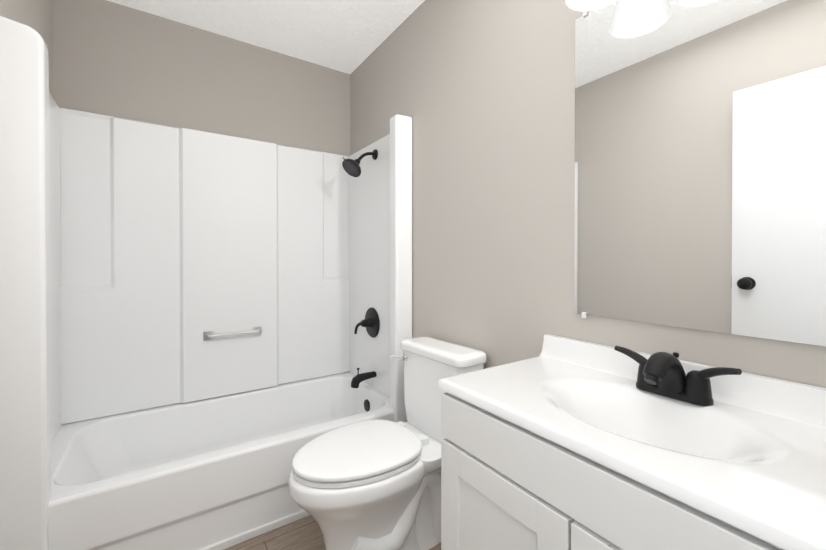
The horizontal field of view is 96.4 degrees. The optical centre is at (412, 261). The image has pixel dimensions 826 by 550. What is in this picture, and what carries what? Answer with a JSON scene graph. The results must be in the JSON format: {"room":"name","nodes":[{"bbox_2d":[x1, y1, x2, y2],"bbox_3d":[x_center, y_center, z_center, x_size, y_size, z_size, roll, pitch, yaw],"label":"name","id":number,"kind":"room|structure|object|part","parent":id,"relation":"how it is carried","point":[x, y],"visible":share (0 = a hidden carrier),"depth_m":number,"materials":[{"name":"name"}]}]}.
{"room":"bathroom","nodes":[
{"label":"bathroom","id":0,"kind":"room"},
{"bbox_2d":[0,0,52,96],"bbox_3d":[-1.001,-0.076,0.623,0.100,2.460,2.660,0,0,-34],"label":"wall","id":1,"kind":"structure","parent":0,"point":[36,15],"depth_m":1.53,"materials":[{"name":"grey paint"}]},
{"bbox_2d":[52,0,349,156],"bbox_3d":[-1.101,-0.087,2.221,1.724,2.460,0.100,0,0,-34],"label":"wall","id":2,"kind":"structure","parent":0,"point":[110,58],"depth_m":2.06,"materials":[{"name":"grey paint"}]},
{"bbox_2d":[107,0,424,73],"bbox_3d":[-0.356,-1.360,1.111,1.724,0.100,2.760,0,0,-34],"label":"ceiling","id":3,"kind":"structure","parent":0,"point":[348,36],"depth_m":2.02,"materials":[{"name":"white paint"}]},
{"bbox_2d":[224,515,440,549],"bbox_3d":[-0.104,1.203,0.755,1.724,0.100,3.660,0,0,-34],"label":"floor","id":4,"kind":"structure","parent":0,"point":[305,533],"depth_m":1.53,"materials":[{"name":"brown wood"}]},
{"bbox_2d":[0,16,411,549],"bbox_3d":[-0.850,0.191,1.851,1.520,1.908,0.791,0,0,-34],"label":"shower","id":5,"kind":"object","parent":4,"relation":"on","point":[203,334],"visible":0.96,"depth_m":1.89,"materials":[{"name":"white plastic"}]},
{"bbox_2d":[48,372,393,549],"bbox_3d":[-0.848,0.958,1.853,1.512,0.375,0.745,0,0,-34],"label":"tub","id":6,"kind":"object","parent":5,"relation":"in","point":[212,472],"depth_m":1.58,"materials":[{"name":"white"}]},
{"bbox_3d":[-1.020,0.410,2.104,0.303,0.048,0.042,0,0,-34],"label":"grab rail","id":7,"kind":"part","parent":5,"relation":"part of","materials":[{"name":"silver metal"}]},
{"bbox_3d":[-0.296,0.682,2.203,0.156,0.110,0.060,0,0,-34],"label":"spout mount","id":8,"kind":"part","parent":5,"relation":"part of","materials":[{"name":"black metal"}]},
{"bbox_2d":[288,336,486,549],"bbox_3d":[-0.111,0.754,1.444,0.720,0.788,0.448,0,0,-37],"label":"toilet","id":9,"kind":"object","parent":4,"relation":"on","point":[369,485],"visible":0.98,"depth_m":1.37,"materials":[{"name":"white ceramic"}]},
{"bbox_3d":[-0.202,0.945,1.412,0.534,0.407,0.392,0,0,-37],"label":"bowl","id":10,"kind":"part","parent":9,"relation":"part of","materials":[{"name":"white ceramic"}]},
{"bbox_3d":[-0.200,0.718,1.412,0.515,0.046,0.380,0,0,-37],"label":"seat lid","id":11,"kind":"part","parent":9,"relation":"part of","materials":[{"name":"white plastic"}]},
{"bbox_3d":[-0.067,0.438,1.688,0.036,0.033,0.095,0,0,-37],"label":"flush handle","id":12,"kind":"part","parent":9,"relation":"part of","materials":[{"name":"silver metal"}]},
{"bbox_3d":[0.120,0.571,1.596,0.151,0.343,0.396,0,0,-37],"label":"tank","id":13,"kind":"part","parent":9,"relation":"part of","materials":[{"name":"white ceramic"}]},
{"bbox_3d":[0.119,0.380,1.595,0.168,0.042,0.414,0,0,-37],"label":"tank lid","id":14,"kind":"part","parent":9,"relation":"part of","materials":[{"name":"white ceramic"}]},
{"bbox_2d":[438,334,825,549],"bbox_3d":[0.472,0.681,0.805,0.505,0.943,0.782,0,0,-34],"label":"bathroom vanity","id":15,"kind":"object","parent":4,"relation":"on","point":[560,443],"visible":1,"depth_m":0.75,"materials":[{"name":"white paint"}]},
{"bbox_2d":[614,345,741,405],"bbox_3d":[0.581,0.264,0.856,0.148,0.109,0.258,0,0,-34],"label":"faucet","id":16,"kind":"object","parent":15,"relation":"on","point":[662,377],"depth_m":0.84,"materials":[{"name":"black metal"}]},
{"bbox_2d":[350,0,825,387],"bbox_3d":[0.344,-0.083,1.533,0.100,2.460,2.660,0,0,-34],"label":"wall","id":17,"kind":"structure","parent":0,"point":[481,93],"depth_m":1.46,"materials":[{"name":"grey paint"}]},
{"bbox_2d":[565,0,616,11],"bbox_3d":[0.614,-0.865,0.856,0.202,0.277,0.520,0,0,-34],"label":"sconce","id":18,"kind":"object","parent":17,"relation":"attached to","point":[584,5],"visible":1,"depth_m":1.06,"materials":[{"name":"white glass"}]},
{"bbox_2d":[574,0,825,345],"bbox_3d":[0.686,-0.300,0.923,0.012,0.953,0.610,0,0,-34],"label":"mirror","id":19,"kind":"object","parent":17,"relation":"attached to","point":[700,164],"visible":0.9,"depth_m":0.90,"materials":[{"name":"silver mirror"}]}
]}

